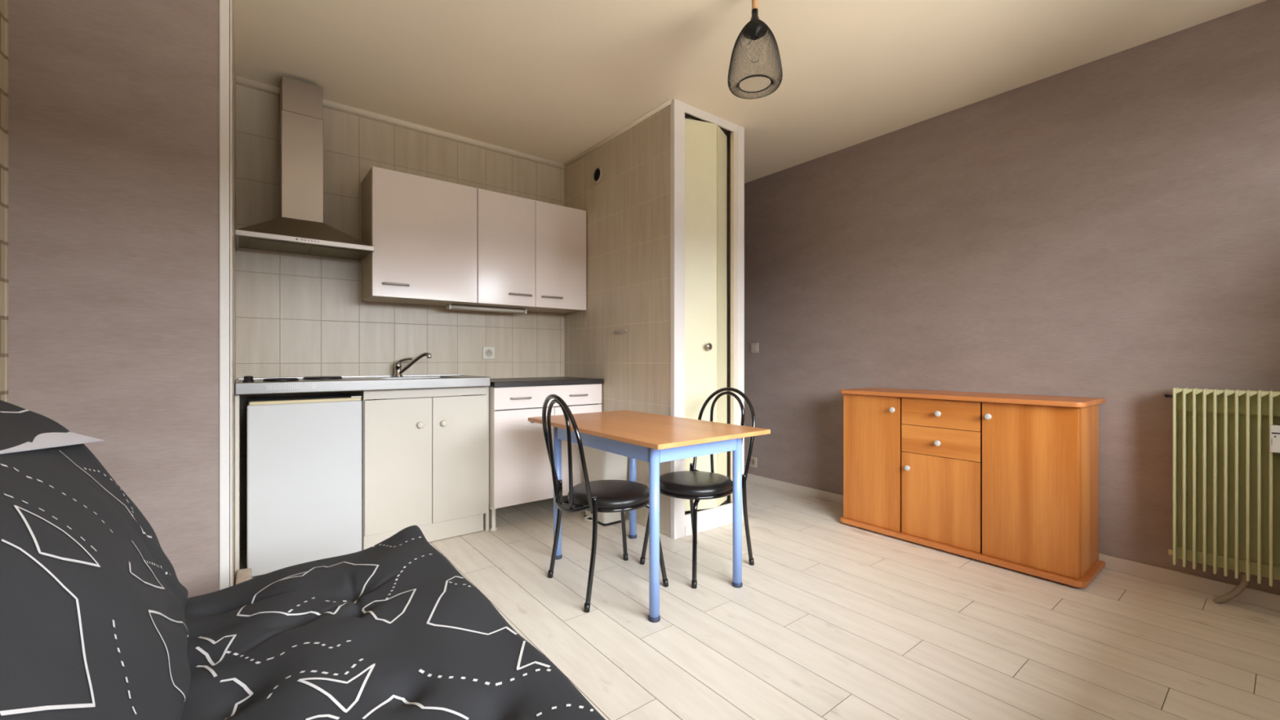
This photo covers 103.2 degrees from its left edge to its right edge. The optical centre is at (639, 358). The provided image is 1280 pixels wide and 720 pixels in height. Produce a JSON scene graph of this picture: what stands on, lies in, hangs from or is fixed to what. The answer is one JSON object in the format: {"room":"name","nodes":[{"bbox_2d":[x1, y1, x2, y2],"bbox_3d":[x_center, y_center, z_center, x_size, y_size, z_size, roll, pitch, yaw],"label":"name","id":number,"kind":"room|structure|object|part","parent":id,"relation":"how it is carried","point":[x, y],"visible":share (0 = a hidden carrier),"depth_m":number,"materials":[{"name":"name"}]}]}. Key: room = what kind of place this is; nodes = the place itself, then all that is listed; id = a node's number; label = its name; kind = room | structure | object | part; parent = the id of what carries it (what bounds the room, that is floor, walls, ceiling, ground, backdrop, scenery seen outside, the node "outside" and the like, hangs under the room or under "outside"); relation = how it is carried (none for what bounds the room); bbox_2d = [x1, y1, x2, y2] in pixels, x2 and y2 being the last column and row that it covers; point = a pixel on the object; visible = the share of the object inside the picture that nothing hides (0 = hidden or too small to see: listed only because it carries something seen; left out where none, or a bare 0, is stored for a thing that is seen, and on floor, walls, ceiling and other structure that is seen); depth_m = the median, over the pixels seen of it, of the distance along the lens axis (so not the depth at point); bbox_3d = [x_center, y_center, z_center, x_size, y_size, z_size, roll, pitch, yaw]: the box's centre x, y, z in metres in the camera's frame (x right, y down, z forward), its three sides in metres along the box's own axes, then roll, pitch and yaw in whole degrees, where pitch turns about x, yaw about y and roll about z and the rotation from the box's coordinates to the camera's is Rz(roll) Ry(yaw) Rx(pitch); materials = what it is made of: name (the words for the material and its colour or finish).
{"room":"studio apartment","nodes":[
{"label":"studio apartment","id":0,"kind":"room"},
{"bbox_2d":[0,0,4,401],"bbox_3d":[-1.010,-0.225,0.247,0.120,2.500,3.370,0,0,-38],"label":"wall","id":1,"kind":"structure","parent":0,"point":[2,2],"depth_m":1.55,"materials":[{"name":"paint"}]},
{"bbox_2d":[4,0,8,402],"bbox_3d":[-1.961,-0.225,1.570,0.004,2.500,0.012,0,0,-38],"label":"trim","id":2,"kind":"structure","parent":1,"relation":"attached to","point":[6,1],"depth_m":1.57,"materials":[{"name":"beige wood"}]},
{"bbox_2d":[8,0,235,598],"bbox_3d":[-2.130,-0.225,2.130,0.666,2.500,1.079,0,0,-38],"label":"wall","id":3,"kind":"structure","parent":0,"point":[113,105],"depth_m":1.74,"materials":[{"name":"grey paint"}]},
{"bbox_2d":[219,0,231,590],"bbox_3d":[-1.559,-0.225,1.907,0.035,2.500,0.038,0,0,-38],"label":"trim","id":4,"kind":"structure","parent":3,"relation":"attached to","point":[225,6],"depth_m":1.89,"materials":[{"name":"white paint"}]},
{"bbox_2d":[235,83,564,552],"bbox_3d":[-1.383,-0.225,3.320,1.987,2.500,0.120,0,0,-38],"label":"wall","id":5,"kind":"structure","parent":0,"point":[298,315],"depth_m":2.99,"materials":[{"name":"beige tile"}]},
{"bbox_2d":[235,75,374,261],"bbox_3d":[-1.779,-1.016,2.704,0.590,0.869,0.364,0,0,-38],"label":"range hood","id":6,"kind":"object","parent":5,"relation":"attached to","point":[300,228],"visible":1,"depth_m":2.64,"materials":[{"name":"metal"}]},
{"bbox_2d":[235,75,565,168],"bbox_3d":[-1.350,-1.469,3.262,1.967,0.048,0.048,0,0,-38],"label":"trim","id":7,"kind":"structure","parent":5,"relation":"attached to","point":[239,80],"depth_m":3.17,"materials":[{"name":"paint"}]},
{"bbox_2d":[360,166,477,306],"bbox_3d":[-1.324,-0.697,3.064,0.583,0.707,0.355,0,0,-38],"label":"upper cabinet","id":8,"kind":"object","parent":5,"relation":"attached to","point":[422,231],"visible":0.99,"depth_m":2.93,"materials":[{"name":"white laminate"}]},
{"bbox_3d":[-1.360,-0.415,2.829,0.145,0.012,0.028,0,0,-38],"label":"handle","id":9,"kind":"part","parent":8,"relation":"part of","materials":[{"name":"grey metal"}]},
{"bbox_2d":[482,346,494,359],"bbox_3d":[-1.043,-0.038,3.498,0.084,0.084,0.016,0,0,-38],"label":"wall socket","id":10,"kind":"object","parent":5,"relation":"attached to","point":[488,353],"visible":1,"depth_m":3.50,"materials":[{"name":"white plastic"}]},
{"bbox_2d":[484,349,492,356],"bbox_3d":[-1.041,-0.038,3.496,0.052,0.052,0.003,0,0,-38],"label":"outlet","id":11,"kind":"object","parent":10,"relation":"attached to","point":[488,353],"depth_m":3.50,"materials":[{"name":"plastic"}]},
{"bbox_2d":[468,188,586,313],"bbox_3d":[-0.783,-0.697,3.486,0.785,0.707,0.355,0,0,-38],"label":"upper cabinet","id":12,"kind":"object","parent":5,"relation":"attached to","point":[531,254],"visible":0.98,"depth_m":3.34,"materials":[{"name":"white laminate"}]},
{"bbox_2d":[445,303,527,314],"bbox_3d":[-1.005,-0.326,3.350,0.524,0.035,0.078,0,0,-38],"label":"light","id":13,"kind":"object","parent":12,"relation":"attached to","point":[449,306],"visible":1,"depth_m":3.32,"materials":[{"name":"white plastic"}]},
{"bbox_3d":[-0.851,-0.697,3.251,0.386,0.707,0.017,0,0,-38],"label":"door","id":14,"kind":"part","parent":12,"relation":"part of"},
{"bbox_3d":[-0.771,-0.415,3.288,0.163,0.012,0.028,0,0,-38],"label":"handle","id":15,"kind":"part","parent":12,"relation":"part of","materials":[{"name":"grey metal"}]},
{"bbox_3d":[-0.589,-0.415,3.430,0.162,0.012,0.028,0,0,-38],"label":"handle","id":16,"kind":"part","parent":12,"relation":"part of","materials":[{"name":"grey metal"}]},
{"bbox_3d":[-0.542,-0.697,3.492,0.393,0.707,0.017,0,0,-38],"label":"door","id":17,"kind":"part","parent":12,"relation":"part of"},
{"bbox_2d":[564,104,670,537],"bbox_3d":[-0.205,-0.225,3.433,0.050,2.500,1.347,0,0,-38],"label":"wall","id":18,"kind":"structure","parent":0,"point":[628,211],"depth_m":3.21,"materials":[{"name":"beige tile"}]},
{"bbox_2d":[592,165,603,183],"bbox_3d":[-0.293,-1.265,3.492,0.016,0.116,0.116,0,0,-38],"label":"air vent","id":19,"kind":"object","parent":18,"relation":"in","point":[597,173],"visible":1,"depth_m":3.48,"materials":[{"name":"plastic"}]},
{"bbox_2d":[594,168,599,181],"bbox_3d":[-0.291,-1.265,3.493,0.011,0.088,0.088,0,0,-38],"label":"grille","id":20,"kind":"object","parent":19,"relation":"attached to","point":[597,171],"depth_m":3.49,"materials":[{"name":"black plastic"}]},
{"bbox_2d":[564,99,671,166],"bbox_3d":[-0.200,-1.471,3.381,0.032,0.032,1.237,0,0,-38],"label":"trim","id":21,"kind":"structure","parent":18,"relation":"attached to","point":[667,103],"depth_m":3.26,"materials":[{"name":"paint"}]},
{"bbox_2d":[613,328,626,333],"bbox_3d":[-0.133,-0.174,3.274,0.032,0.025,0.120,0,0,-38],"label":"hook rail","id":22,"kind":"object","parent":18,"relation":"attached to","point":[624,330],"visible":1,"depth_m":3.26,"materials":[{"name":"plastic"}]},
{"bbox_2d":[722,130,731,505],"bbox_3d":[0.027,-0.225,3.615,0.540,2.500,1.347,0,0,-38],"label":"wall","id":23,"kind":"structure","parent":0,"point":[727,133],"depth_m":3.27,"materials":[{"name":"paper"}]},
{"bbox_2d":[670,98,744,539],"bbox_3d":[0.398,-0.225,3.098,0.598,2.500,0.163,0,0,-38],"label":"door","id":24,"kind":"structure","parent":23,"relation":"in","point":[698,148],"depth_m":3.03,"materials":[{"name":"white paint"}]},
{"bbox_3d":[0.406,-0.071,3.023,0.046,0.046,0.034,0,0,-38],"label":"knob","id":25,"kind":"part","parent":24,"relation":"part of","materials":[{"name":"silver metal"}]},
{"bbox_2d":[233,0,1266,183],"bbox_3d":[-0.190,-1.535,2.470,4.105,0.120,5.870,0,0,-38],"label":"ceiling","id":26,"kind":"structure","parent":0,"point":[553,80],"depth_m":2.48,"materials":[{"name":"paint"}]},
{"bbox_2d":[727,0,782,98],"bbox_3d":[0.453,-1.272,2.000,0.211,0.407,0.211,0,0,-42],"label":"pendant lamp","id":27,"kind":"object","parent":26,"relation":"hanging from","point":[756,28],"visible":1,"depth_m":1.98,"materials":[{"name":"black metal"}]},
{"bbox_3d":[0.453,-1.220,2.000,0.066,0.095,0.066,0,0,-38],"label":"bulb","id":28,"kind":"part","parent":27,"relation":"part of","materials":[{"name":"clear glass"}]},
{"bbox_2d":[234,480,1279,719],"bbox_3d":[-0.190,1.085,2.470,4.105,0.120,5.870,0,0,-38],"label":"floor","id":29,"kind":"structure","parent":0,"point":[831,619],"depth_m":1.92,"materials":[{"name":"laminate"}]},
{"bbox_2d":[235,395,239,582],"bbox_3d":[-1.968,0.595,2.481,0.016,0.861,0.483,0,0,-38],"label":"panel","id":30,"kind":"object","parent":29,"relation":"on","point":[237,397],"visible":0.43,"depth_m":2.29,"materials":[{"name":"white wood"}]},
{"bbox_2d":[235,568,252,584],"bbox_3d":[-1.691,0.988,2.162,0.054,0.075,0.350,0,0,-37],"label":"chunk","id":31,"kind":"object","parent":29,"relation":"on","point":[242,575],"visible":0.32,"depth_m":2.22,"materials":[{"name":"beige wood"}]},
{"bbox_2d":[0,400,605,719],"bbox_3d":[-0.650,0.556,0.777,1.087,0.938,1.955,0,0,-38],"label":"sofa","id":32,"kind":"object","parent":29,"relation":"on","point":[97,622],"visible":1,"depth_m":1.00,"materials":[{"name":"grey fabric"}]},
{"bbox_2d":[0,441,52,453],"bbox_3d":[-1.258,0.150,0.944,0.144,0.081,0.256,0,0,-31],"label":"paper sheet","id":33,"kind":"object","parent":32,"relation":"on","point":[28,446],"visible":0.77,"depth_m":1.01,"materials":[{"name":"white paper"}]},
{"bbox_2d":[32,431,103,447],"bbox_3d":[-1.403,0.175,1.179,0.141,0.088,0.322,0,0,-32],"label":"paper sheet","id":34,"kind":"object","parent":32,"relation":"on","point":[51,439],"visible":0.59,"depth_m":1.20,"materials":[{"name":"white paper"}]},
{"bbox_2d":[246,394,361,577],"bbox_3d":[-1.748,0.609,2.635,0.467,0.833,0.455,0,0,-38],"label":"fridge","id":35,"kind":"object","parent":29,"relation":"on","point":[304,454],"visible":0.86,"depth_m":2.44,"materials":[{"name":"metal"}]},
{"bbox_3d":[-1.624,0.207,2.480,0.456,0.016,0.054,0,0,-38],"label":"trim","id":36,"kind":"part","parent":35,"relation":"part of","materials":[{"name":"beige plastic"}]},
{"bbox_2d":[349,386,488,550],"bbox_3d":[-1.298,0.595,2.993,0.665,0.860,0.493,0,0,-38],"label":"base cabinet","id":37,"kind":"object","parent":29,"relation":"on","point":[425,460],"visible":0.93,"depth_m":2.80,"materials":[{"name":"beige laminate"}]},
{"bbox_2d":[235,373,490,399],"bbox_3d":[-1.499,0.174,2.820,1.173,0.187,0.525,0,0,-38],"label":"countertop","id":38,"kind":"structure","parent":37,"relation":"on","point":[246,385],"depth_m":2.62,"materials":[{"name":"metal"}]},
{"bbox_3d":[-1.812,0.096,2.347,0.044,0.029,0.044,0,0,-38],"label":"hob knob","id":39,"kind":"part","parent":38,"relation":"part of","materials":[{"name":"black plastic"}]},
{"bbox_3d":[-1.775,0.104,2.509,0.144,0.013,0.144,0,0,-38],"label":"hot plate","id":40,"kind":"part","parent":38,"relation":"part of","materials":[{"name":"black plastic"}]},
{"bbox_2d":[266,383,315,390],"bbox_3d":[-1.637,0.134,2.382,0.187,0.023,0.002,0,0,-38],"label":"vent grille","id":41,"kind":"object","parent":38,"relation":"attached to","point":[269,386],"depth_m":2.38,"materials":[{"name":"white metal"}]},
{"bbox_3d":[-1.705,0.104,2.728,0.180,0.013,0.180,0,0,-38],"label":"hot plate","id":42,"kind":"part","parent":38,"relation":"part of","materials":[{"name":"black plastic"}]},
{"bbox_2d":[393,352,431,376],"bbox_3d":[-1.379,0.037,3.081,0.246,0.146,0.054,0,0,6],"label":"tap","id":43,"kind":"object","parent":38,"relation":"on","point":[398,371],"visible":0.98,"depth_m":3.07,"materials":[{"name":"silver metal"}]},
{"bbox_3d":[-1.431,0.015,3.086,0.099,0.039,0.017,0,0,7],"label":"lever","id":44,"kind":"part","parent":43,"relation":"part of","materials":[{"name":"silver metal"}]},
{"bbox_3d":[-1.302,0.190,2.959,0.386,0.157,0.336,0,0,-38],"label":"sink bowl","id":45,"kind":"part","parent":38,"relation":"part of","materials":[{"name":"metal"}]},
{"bbox_3d":[-1.294,0.568,2.726,0.336,0.701,0.018,0,0,-38],"label":"door","id":46,"kind":"part","parent":37,"relation":"part of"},
{"bbox_3d":[-1.199,0.363,2.773,0.037,0.037,0.025,0,0,-38],"label":"knob","id":47,"kind":"part","parent":37,"relation":"part of","materials":[{"name":"beige plastic"}]},
{"bbox_3d":[-1.101,0.363,2.849,0.037,0.037,0.025,0,0,-38],"label":"knob","id":48,"kind":"part","parent":37,"relation":"part of","materials":[{"name":"beige plastic"}]},
{"bbox_3d":[-1.032,0.568,2.930,0.322,0.701,0.018,0,0,-38],"label":"door","id":49,"kind":"part","parent":37,"relation":"part of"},
{"bbox_2d":[488,383,601,531],"bbox_3d":[-0.712,0.598,3.405,0.764,0.855,0.550,0,0,-38],"label":"base cabinet","id":50,"kind":"object","parent":29,"relation":"on","point":[520,472],"visible":0.52,"depth_m":3.10,"materials":[{"name":"white laminate"}]},
{"bbox_3d":[-0.874,0.954,3.027,0.044,0.143,0.043,0,0,-38],"label":"leg","id":51,"kind":"part","parent":50,"relation":"part of","materials":[{"name":"white plastic"}]},
{"bbox_3d":[-0.717,0.240,3.069,0.141,0.012,0.026,0,0,-38],"label":"handle","id":52,"kind":"part","parent":50,"relation":"part of","materials":[{"name":"grey metal"}]},
{"bbox_3d":[-0.705,0.597,3.104,0.395,0.573,0.018,0,0,-38],"label":"door","id":53,"kind":"part","parent":50,"relation":"part of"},
{"bbox_2d":[488,376,604,387],"bbox_3d":[-0.716,0.154,3.416,0.769,0.032,0.546,0,0,-38],"label":"countertop","id":54,"kind":"structure","parent":50,"relation":"on","point":[562,380],"depth_m":3.26,"materials":[{"name":"black laminate"}]},
{"bbox_3d":[-0.562,0.238,3.215,0.756,0.132,0.018,0,0,-38],"label":"drawer","id":55,"kind":"part","parent":50,"relation":"part of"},
{"bbox_3d":[-0.405,0.597,3.337,0.357,0.573,0.018,0,0,-38],"label":"door","id":56,"kind":"part","parent":50,"relation":"part of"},
{"bbox_3d":[-0.397,0.240,3.318,0.141,0.012,0.026,0,0,-38],"label":"handle","id":57,"kind":"part","parent":50,"relation":"part of","materials":[{"name":"grey metal"}]},
{"bbox_2d":[542,394,668,612],"bbox_3d":[-0.173,0.590,2.310,0.489,0.873,0.405,0,0,-32],"label":"bistro chair","id":58,"kind":"object","parent":29,"relation":"on","point":[595,497],"visible":0.94,"depth_m":2.21,"materials":[{"name":"black metal"}]},
{"bbox_3d":[-0.397,0.794,2.385,0.064,0.442,0.024,0,0,-16],"label":"leg","id":59,"kind":"part","parent":58,"relation":"part of","materials":[{"name":"black metal"}]},
{"bbox_3d":[-0.328,0.397,2.211,0.121,0.487,0.385,0,0,-33],"label":"backrest","id":60,"kind":"part","parent":58,"relation":"part of","materials":[{"name":"black metal"}]},
{"bbox_3d":[-0.200,0.794,2.075,0.024,0.442,0.064,0,0,41],"label":"leg","id":61,"kind":"part","parent":58,"relation":"part of","materials":[{"name":"black metal"}]},
{"bbox_3d":[-0.162,0.630,2.317,0.443,0.056,0.389,0,0,-33],"label":"seat frame","id":62,"kind":"part","parent":58,"relation":"part of","materials":[{"name":"black metal"}]},
{"bbox_3d":[-0.139,0.616,2.331,0.380,0.054,0.380,0,0,-33],"label":"seat","id":63,"kind":"part","parent":58,"relation":"part of","materials":[{"name":"black leather"}]},
{"bbox_3d":[-0.105,0.829,2.513,0.032,0.372,0.171,0,0,29],"label":"leg","id":64,"kind":"part","parent":58,"relation":"part of","materials":[{"name":"black metal"}]},
{"bbox_3d":[0.040,0.829,2.285,0.171,0.372,0.032,0,0,-4],"label":"leg","id":65,"kind":"part","parent":58,"relation":"part of","materials":[{"name":"black metal"}]},
{"bbox_2d":[582,445,627,525],"bbox_3d":[-0.241,0.725,3.228,0.248,0.600,0.272,0,0,-38],"label":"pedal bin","id":66,"kind":"object","parent":29,"relation":"on","point":[601,464],"visible":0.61,"depth_m":3.14,"materials":[{"name":"white plastic"}]},
{"bbox_2d":[528,409,770,622],"bbox_3d":[-0.009,0.668,2.450,0.645,0.714,1.073,0,0,-38],"label":"dining table","id":67,"kind":"object","parent":29,"relation":"on","point":[655,439],"visible":0.96,"depth_m":2.21,"materials":[{"name":"brown wood"}]},
{"bbox_3d":[-0.424,0.672,2.607,0.041,0.685,0.041,0,0,-38],"label":"leg","id":68,"kind":"part","parent":67,"relation":"part of","materials":[{"name":"blue metal"}]},
{"bbox_3d":[-0.042,0.672,2.905,0.041,0.685,0.041,0,0,-38],"label":"leg","id":69,"kind":"part","parent":67,"relation":"part of","materials":[{"name":"blue metal"}]},
{"bbox_3d":[0.056,0.672,1.990,0.041,0.685,0.041,0,0,-38],"label":"leg","id":70,"kind":"part","parent":67,"relation":"part of","materials":[{"name":"blue metal"}]},
{"bbox_3d":[0.439,0.672,2.288,0.041,0.685,0.041,0,0,-38],"label":"leg","id":71,"kind":"part","parent":67,"relation":"part of","materials":[{"name":"blue metal"}]},
{"bbox_2d":[640,386,755,588],"bbox_3d":[0.301,0.590,2.554,0.489,0.873,0.405,0,0,-41],"label":"bistro chair","id":72,"kind":"object","parent":29,"relation":"on","point":[693,484],"visible":0.8,"depth_m":2.49,"materials":[{"name":"black metal"}]},
{"bbox_3d":[0.087,0.829,2.545,0.171,0.372,0.032,0,0,-13],"label":"leg","id":73,"kind":"part","parent":72,"relation":"part of","materials":[{"name":"black metal"}]},
{"bbox_3d":[0.291,0.794,2.790,0.024,0.442,0.064,0,0,32],"label":"leg","id":74,"kind":"part","parent":72,"relation":"part of","materials":[{"name":"black metal"}]},
{"bbox_3d":[0.291,0.630,2.545,0.443,0.056,0.389,0,0,-41],"label":"seat frame","id":75,"kind":"part","parent":72,"relation":"part of","materials":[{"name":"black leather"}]},
{"bbox_3d":[0.271,0.616,2.527,0.380,0.054,0.380,0,0,-41],"label":"seat","id":76,"kind":"part","parent":72,"relation":"part of","materials":[{"name":"black leather"}]},
{"bbox_3d":[0.264,0.829,2.343,0.032,0.372,0.171,0,0,21],"label":"leg","id":77,"kind":"part","parent":72,"relation":"part of","materials":[{"name":"black metal"}]},
{"bbox_3d":[0.439,0.397,2.675,0.121,0.487,0.385,0,0,-41],"label":"backrest","id":78,"kind":"part","parent":72,"relation":"part of","materials":[{"name":"black metal"}]},
{"bbox_3d":[0.534,0.794,2.513,0.064,0.442,0.024,0,0,-24],"label":"leg","id":79,"kind":"part","parent":72,"relation":"part of","materials":[{"name":"black metal"}]},
{"bbox_2d":[839,387,1105,587],"bbox_3d":[1.745,0.609,2.806,0.414,0.832,1.172,0,0,-38],"label":"sideboard","id":80,"kind":"object","parent":29,"relation":"on","point":[1010,481],"visible":1,"depth_m":2.55,"materials":[{"name":"orange wood"}]},
{"bbox_3d":[1.375,0.603,3.018,0.018,0.765,0.342,0,0,-38],"label":"door","id":81,"kind":"part","parent":80,"relation":"part of","materials":[{"name":"orange wood"}]},
{"bbox_3d":[1.441,0.292,2.891,0.034,0.031,0.031,0,0,-38],"label":"knob","id":82,"kind":"part","parent":80,"relation":"part of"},
{"bbox_3d":[1.494,0.610,2.829,0.034,0.031,0.031,0,0,-38],"label":"knob","id":83,"kind":"part","parent":80,"relation":"part of","materials":[{"name":"silver metal"}]},
{"bbox_3d":[1.590,0.451,2.706,0.034,0.031,0.031,0,0,-38],"label":"knob","id":84,"kind":"part","parent":80,"relation":"part of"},
{"bbox_3d":[1.592,0.294,2.704,0.034,0.031,0.031,0,0,-38],"label":"knob","id":85,"kind":"part","parent":80,"relation":"part of","materials":[{"name":"silver metal"}]},
{"bbox_3d":[1.608,0.296,2.724,0.016,0.148,0.390,0,0,-38],"label":"drawer","id":86,"kind":"part","parent":80,"relation":"part of","materials":[{"name":"orange wood"}]},
{"bbox_3d":[1.608,0.449,2.724,0.016,0.152,0.390,0,0,-38],"label":"drawer","id":87,"kind":"part","parent":80,"relation":"part of","materials":[{"name":"orange wood"}]},
{"bbox_3d":[1.608,0.756,2.724,0.016,0.457,0.390,0,0,-38],"label":"door","id":88,"kind":"part","parent":80,"relation":"part of","materials":[{"name":"orange wood"}]},
{"bbox_3d":[1.746,1.000,2.807,0.404,0.026,1.172,0,0,-38],"label":"board","id":89,"kind":"part","parent":80,"relation":"part of","materials":[{"name":"orange wood"}]},
{"bbox_3d":[1.731,0.288,2.519,0.034,0.031,0.031,0,0,-38],"label":"knob","id":90,"kind":"part","parent":80,"relation":"part of","materials":[{"name":"silver metal"}]},
{"bbox_3d":[1.846,0.603,2.413,0.018,0.765,0.376,0,0,-38],"label":"door","id":91,"kind":"part","parent":80,"relation":"part of","materials":[{"name":"orange wood"}]},
{"bbox_2d":[744,0,1279,594],"bbox_3d":[1.399,-0.225,3.706,0.120,2.500,5.870,0,0,-38],"label":"wall","id":92,"kind":"structure","parent":0,"point":[1108,228],"depth_m":2.62,"materials":[{"name":"grey paint"}]},
{"bbox_2d":[749,456,756,467],"bbox_3d":[0.931,0.855,4.197,0.013,0.084,0.084,0,0,-38],"label":"wall socket","id":93,"kind":"object","parent":92,"relation":"attached to","point":[753,460],"visible":0.73,"depth_m":4.18,"materials":[{"name":"plastic"}]},
{"bbox_2d":[750,458,755,465],"bbox_3d":[0.928,0.855,4.195,0.004,0.052,0.052,0,0,-38],"label":"outlet","id":94,"kind":"object","parent":93,"relation":"attached to","point":[753,460],"depth_m":4.19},
{"bbox_2d":[750,342,758,353],"bbox_3d":[0.942,-0.087,4.184,0.014,0.084,0.084,0,0,-38],"label":"light switch","id":95,"kind":"object","parent":92,"relation":"attached to","point":[753,346],"visible":1,"depth_m":4.18,"materials":[{"name":"plastic"}]},
{"bbox_2d":[746,473,1279,611],"bbox_3d":[1.330,0.992,3.684,0.014,0.066,5.620,0,0,-38],"label":"baseboard","id":96,"kind":"structure","parent":92,"relation":"attached to","point":[1255,597],"depth_m":2.32,"materials":[{"name":"paint"}]},
{"bbox_2d":[1164,386,1279,604],"bbox_3d":[2.529,0.580,2.038,0.144,0.904,0.603,0,0,-38],"label":"radiator","id":97,"kind":"object","parent":92,"relation":"attached to","point":[1226,475],"visible":1,"depth_m":2.10,"materials":[{"name":"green metal"}]},
{"bbox_2d":[1269,425,1279,453],"bbox_3d":[2.478,0.312,1.964,0.027,0.105,0.048,0,0,-38],"label":"meter","id":98,"kind":"object","parent":97,"relation":"attached to","point":[1274,430],"visible":1,"depth_m":1.97,"materials":[{"name":"white plastic"}]}
]}

